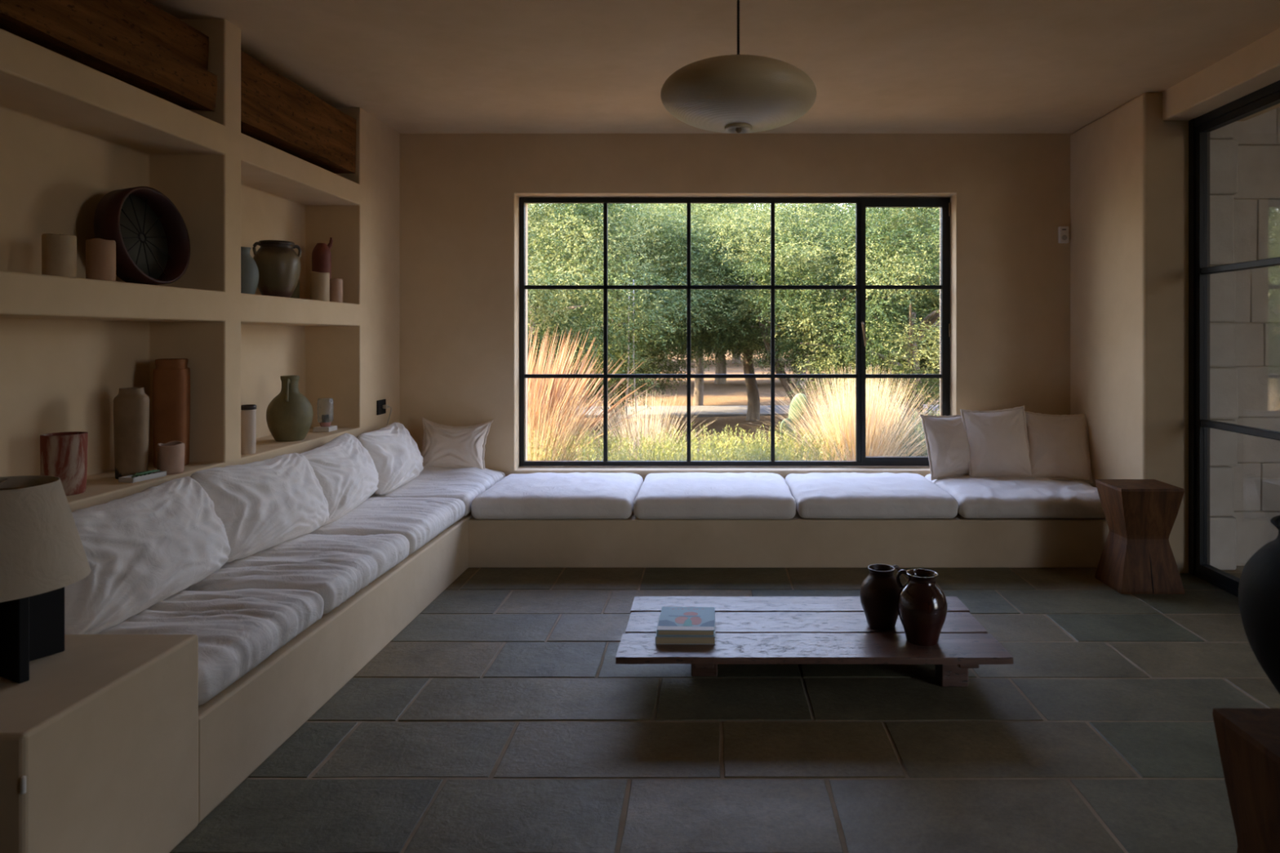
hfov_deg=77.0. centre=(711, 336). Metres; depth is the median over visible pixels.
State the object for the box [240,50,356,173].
timber beam
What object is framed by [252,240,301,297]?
clay jar
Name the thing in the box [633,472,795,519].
seat cushion
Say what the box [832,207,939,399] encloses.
tree
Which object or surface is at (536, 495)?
seat cushion
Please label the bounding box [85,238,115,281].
candle
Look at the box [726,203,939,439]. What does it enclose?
tree
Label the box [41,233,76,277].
candle
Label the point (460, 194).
wall
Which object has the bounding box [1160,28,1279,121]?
ceiling beam
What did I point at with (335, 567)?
seat cushion
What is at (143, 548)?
pillow
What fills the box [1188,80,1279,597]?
door
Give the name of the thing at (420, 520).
seat cushion
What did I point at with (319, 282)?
candle
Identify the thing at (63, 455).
clay pot
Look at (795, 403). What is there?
cactus
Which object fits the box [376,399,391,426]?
wall socket
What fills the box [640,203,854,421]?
tree
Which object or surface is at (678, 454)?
bush
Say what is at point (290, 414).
jug
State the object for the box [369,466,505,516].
seat cushion
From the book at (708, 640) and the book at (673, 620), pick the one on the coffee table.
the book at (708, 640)
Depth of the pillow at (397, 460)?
4.54 m
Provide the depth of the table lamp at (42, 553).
1.85 m
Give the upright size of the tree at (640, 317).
3.967 m
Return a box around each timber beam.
[0,0,217,111]
[75,0,208,70]
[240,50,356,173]
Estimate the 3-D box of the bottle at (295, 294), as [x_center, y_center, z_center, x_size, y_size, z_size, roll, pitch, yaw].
[-2.265,-0.281,4.330,0.068,0.175,0.068,0,0,30]
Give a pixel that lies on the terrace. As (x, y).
(1238, 567)
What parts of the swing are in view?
seat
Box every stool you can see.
[1094,479,1184,594]
[1212,708,1279,852]
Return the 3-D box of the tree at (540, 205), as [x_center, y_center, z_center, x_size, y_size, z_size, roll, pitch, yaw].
[-4.667,-1.296,22.058,6.376,5.520,6.455,0,0,15]
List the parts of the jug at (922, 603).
handle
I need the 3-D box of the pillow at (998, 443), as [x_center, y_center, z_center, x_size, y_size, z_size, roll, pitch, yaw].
[1.820,0.677,5.083,0.433,0.477,0.185,0,0,5]
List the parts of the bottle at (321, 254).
spout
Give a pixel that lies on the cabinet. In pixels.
(99, 747)
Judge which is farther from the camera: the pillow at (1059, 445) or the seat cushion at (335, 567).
the pillow at (1059, 445)
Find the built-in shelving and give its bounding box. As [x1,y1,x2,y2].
[0,18,399,512]
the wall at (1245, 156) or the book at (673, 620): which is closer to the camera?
the book at (673, 620)
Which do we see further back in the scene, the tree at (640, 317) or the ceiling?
the tree at (640, 317)
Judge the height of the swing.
1.765 m
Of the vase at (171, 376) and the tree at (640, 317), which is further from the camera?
the tree at (640, 317)
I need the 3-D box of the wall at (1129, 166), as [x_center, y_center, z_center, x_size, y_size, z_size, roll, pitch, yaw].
[2.550,0.075,4.954,0.331,2.850,1.093,0,0,0]
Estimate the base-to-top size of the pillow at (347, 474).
0.378 m
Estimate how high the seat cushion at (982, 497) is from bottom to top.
0.149 m
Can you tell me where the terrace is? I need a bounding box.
[1235,565,1244,571]
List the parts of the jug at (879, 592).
handle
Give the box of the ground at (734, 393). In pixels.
[528,346,939,460]
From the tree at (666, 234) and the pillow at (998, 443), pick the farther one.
the tree at (666, 234)
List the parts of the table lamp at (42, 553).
plate, lamp shade, plate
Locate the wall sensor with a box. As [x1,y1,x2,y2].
[1057,226,1068,243]
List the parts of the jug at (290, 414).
handle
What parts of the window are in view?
handle, sash frame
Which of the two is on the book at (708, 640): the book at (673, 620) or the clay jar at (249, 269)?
the book at (673, 620)
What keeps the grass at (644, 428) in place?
on the ground at (734, 393)
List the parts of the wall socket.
plate, cord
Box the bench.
[198,510,1109,823]
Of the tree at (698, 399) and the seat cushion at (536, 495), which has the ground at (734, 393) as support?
the tree at (698, 399)
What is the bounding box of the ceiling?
[145,0,1279,133]
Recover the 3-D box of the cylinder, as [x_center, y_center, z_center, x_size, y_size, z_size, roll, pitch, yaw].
[-2.115,0.422,3.655,0.067,0.223,0.067,0,0,0]
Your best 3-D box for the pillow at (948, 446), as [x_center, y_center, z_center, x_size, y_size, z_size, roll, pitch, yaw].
[1.568,0.696,5.145,0.404,0.429,0.180,0,0,-14]
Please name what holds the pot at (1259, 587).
on the stool at (1248, 740)
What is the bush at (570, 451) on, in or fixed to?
on the ground at (734, 393)
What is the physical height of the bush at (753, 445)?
0.529 m
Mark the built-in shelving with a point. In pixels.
(73, 134)
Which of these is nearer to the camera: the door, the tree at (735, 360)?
the door
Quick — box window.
[519,197,951,466]
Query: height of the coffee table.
0.202 m
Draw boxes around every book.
[118,469,166,483]
[655,613,715,644]
[657,606,715,635]
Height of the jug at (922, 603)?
0.248 m
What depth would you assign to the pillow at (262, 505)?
3.23 m
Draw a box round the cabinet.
[0,634,198,852]
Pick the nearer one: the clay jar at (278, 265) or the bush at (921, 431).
the clay jar at (278, 265)
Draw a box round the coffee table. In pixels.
[615,595,1013,686]
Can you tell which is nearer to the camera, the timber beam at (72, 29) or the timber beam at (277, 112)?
the timber beam at (72, 29)
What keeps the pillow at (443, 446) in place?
on the seat cushion at (464, 484)
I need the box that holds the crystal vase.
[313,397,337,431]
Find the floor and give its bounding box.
[169,567,1279,852]
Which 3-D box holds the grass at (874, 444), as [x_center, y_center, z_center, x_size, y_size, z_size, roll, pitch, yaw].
[1.173,0.825,6.639,2.067,1.226,1.678,0,0,0]
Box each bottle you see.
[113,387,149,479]
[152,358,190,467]
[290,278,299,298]
[311,237,333,279]
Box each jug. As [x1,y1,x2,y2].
[266,375,313,441]
[859,564,901,630]
[896,568,947,646]
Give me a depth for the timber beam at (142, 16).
3.08 m
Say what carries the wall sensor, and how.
attached to the wall at (460, 194)
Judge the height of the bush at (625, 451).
0.529 m
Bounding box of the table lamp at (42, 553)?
[0,475,90,683]
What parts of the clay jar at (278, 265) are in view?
handle, handle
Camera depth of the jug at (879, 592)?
2.99 m
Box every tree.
[527,203,737,431]
[527,203,762,426]
[527,204,612,302]
[533,204,684,390]
[564,203,828,405]
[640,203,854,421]
[646,231,762,384]
[669,203,939,432]
[703,203,786,364]
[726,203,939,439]
[760,204,873,387]
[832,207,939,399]
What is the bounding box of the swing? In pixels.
[617,280,644,418]
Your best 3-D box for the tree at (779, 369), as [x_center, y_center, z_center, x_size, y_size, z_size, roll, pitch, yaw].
[1.757,-0.484,11.540,4.676,3.881,4.734,0,0,40]
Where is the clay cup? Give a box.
[156,440,184,475]
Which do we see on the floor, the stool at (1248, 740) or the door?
the stool at (1248, 740)
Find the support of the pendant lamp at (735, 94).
hanging from the ceiling
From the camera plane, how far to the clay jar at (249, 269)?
3.80 m
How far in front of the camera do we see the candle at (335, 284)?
4.50 m
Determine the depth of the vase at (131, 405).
3.01 m
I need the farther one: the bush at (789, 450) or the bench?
the bush at (789, 450)
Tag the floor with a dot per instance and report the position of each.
(504, 717)
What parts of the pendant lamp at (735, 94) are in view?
lamp shade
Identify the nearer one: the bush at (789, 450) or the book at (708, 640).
the book at (708, 640)
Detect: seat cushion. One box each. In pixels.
[96,588,324,705]
[183,533,409,614]
[308,497,465,555]
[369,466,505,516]
[471,472,643,519]
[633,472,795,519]
[785,472,958,519]
[924,474,1105,518]
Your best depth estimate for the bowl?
3.18 m
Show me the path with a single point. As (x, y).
(701, 411)
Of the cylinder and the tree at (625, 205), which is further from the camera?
the tree at (625, 205)
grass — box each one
[527,324,659,460]
[577,391,713,460]
[742,364,939,460]
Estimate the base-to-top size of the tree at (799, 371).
5.321 m
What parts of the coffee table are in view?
leg, leg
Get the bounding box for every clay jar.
[240,246,258,294]
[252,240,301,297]
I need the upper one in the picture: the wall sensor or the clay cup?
the wall sensor
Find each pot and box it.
[40,431,88,495]
[1238,515,1279,694]
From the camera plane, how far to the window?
5.44 m
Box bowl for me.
[93,186,190,284]
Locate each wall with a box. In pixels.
[399,133,1071,481]
[1070,93,1188,573]
[1209,106,1279,569]
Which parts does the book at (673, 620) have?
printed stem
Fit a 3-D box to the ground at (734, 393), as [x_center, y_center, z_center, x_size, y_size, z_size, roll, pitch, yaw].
[2.500,-0.143,60.680,95.000,3.073,110.000,0,0,0]
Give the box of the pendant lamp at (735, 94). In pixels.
[660,0,816,133]
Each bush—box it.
[527,423,632,460]
[580,431,694,460]
[626,422,755,460]
[691,429,805,460]
[724,421,853,460]
[868,408,939,456]
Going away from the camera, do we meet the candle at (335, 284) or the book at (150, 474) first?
the book at (150, 474)
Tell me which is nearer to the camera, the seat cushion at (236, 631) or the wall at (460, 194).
the seat cushion at (236, 631)
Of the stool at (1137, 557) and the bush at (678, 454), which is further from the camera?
the bush at (678, 454)
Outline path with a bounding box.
[554,404,938,417]
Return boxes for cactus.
[779,393,811,460]
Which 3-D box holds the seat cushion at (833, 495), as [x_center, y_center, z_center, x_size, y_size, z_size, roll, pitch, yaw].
[0.938,0.951,4.882,0.910,0.152,0.842,0,0,0]
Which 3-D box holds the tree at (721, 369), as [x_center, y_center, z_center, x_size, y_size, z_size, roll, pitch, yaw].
[0.225,-1.340,23.079,6.741,5.604,6.855,0,0,41]
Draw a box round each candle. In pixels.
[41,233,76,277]
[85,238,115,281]
[310,271,329,301]
[329,278,342,302]
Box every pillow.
[64,476,231,634]
[190,452,328,563]
[300,432,378,526]
[356,422,423,494]
[420,417,493,469]
[920,414,970,480]
[960,405,1035,478]
[1024,411,1093,483]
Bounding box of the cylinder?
[240,404,256,454]

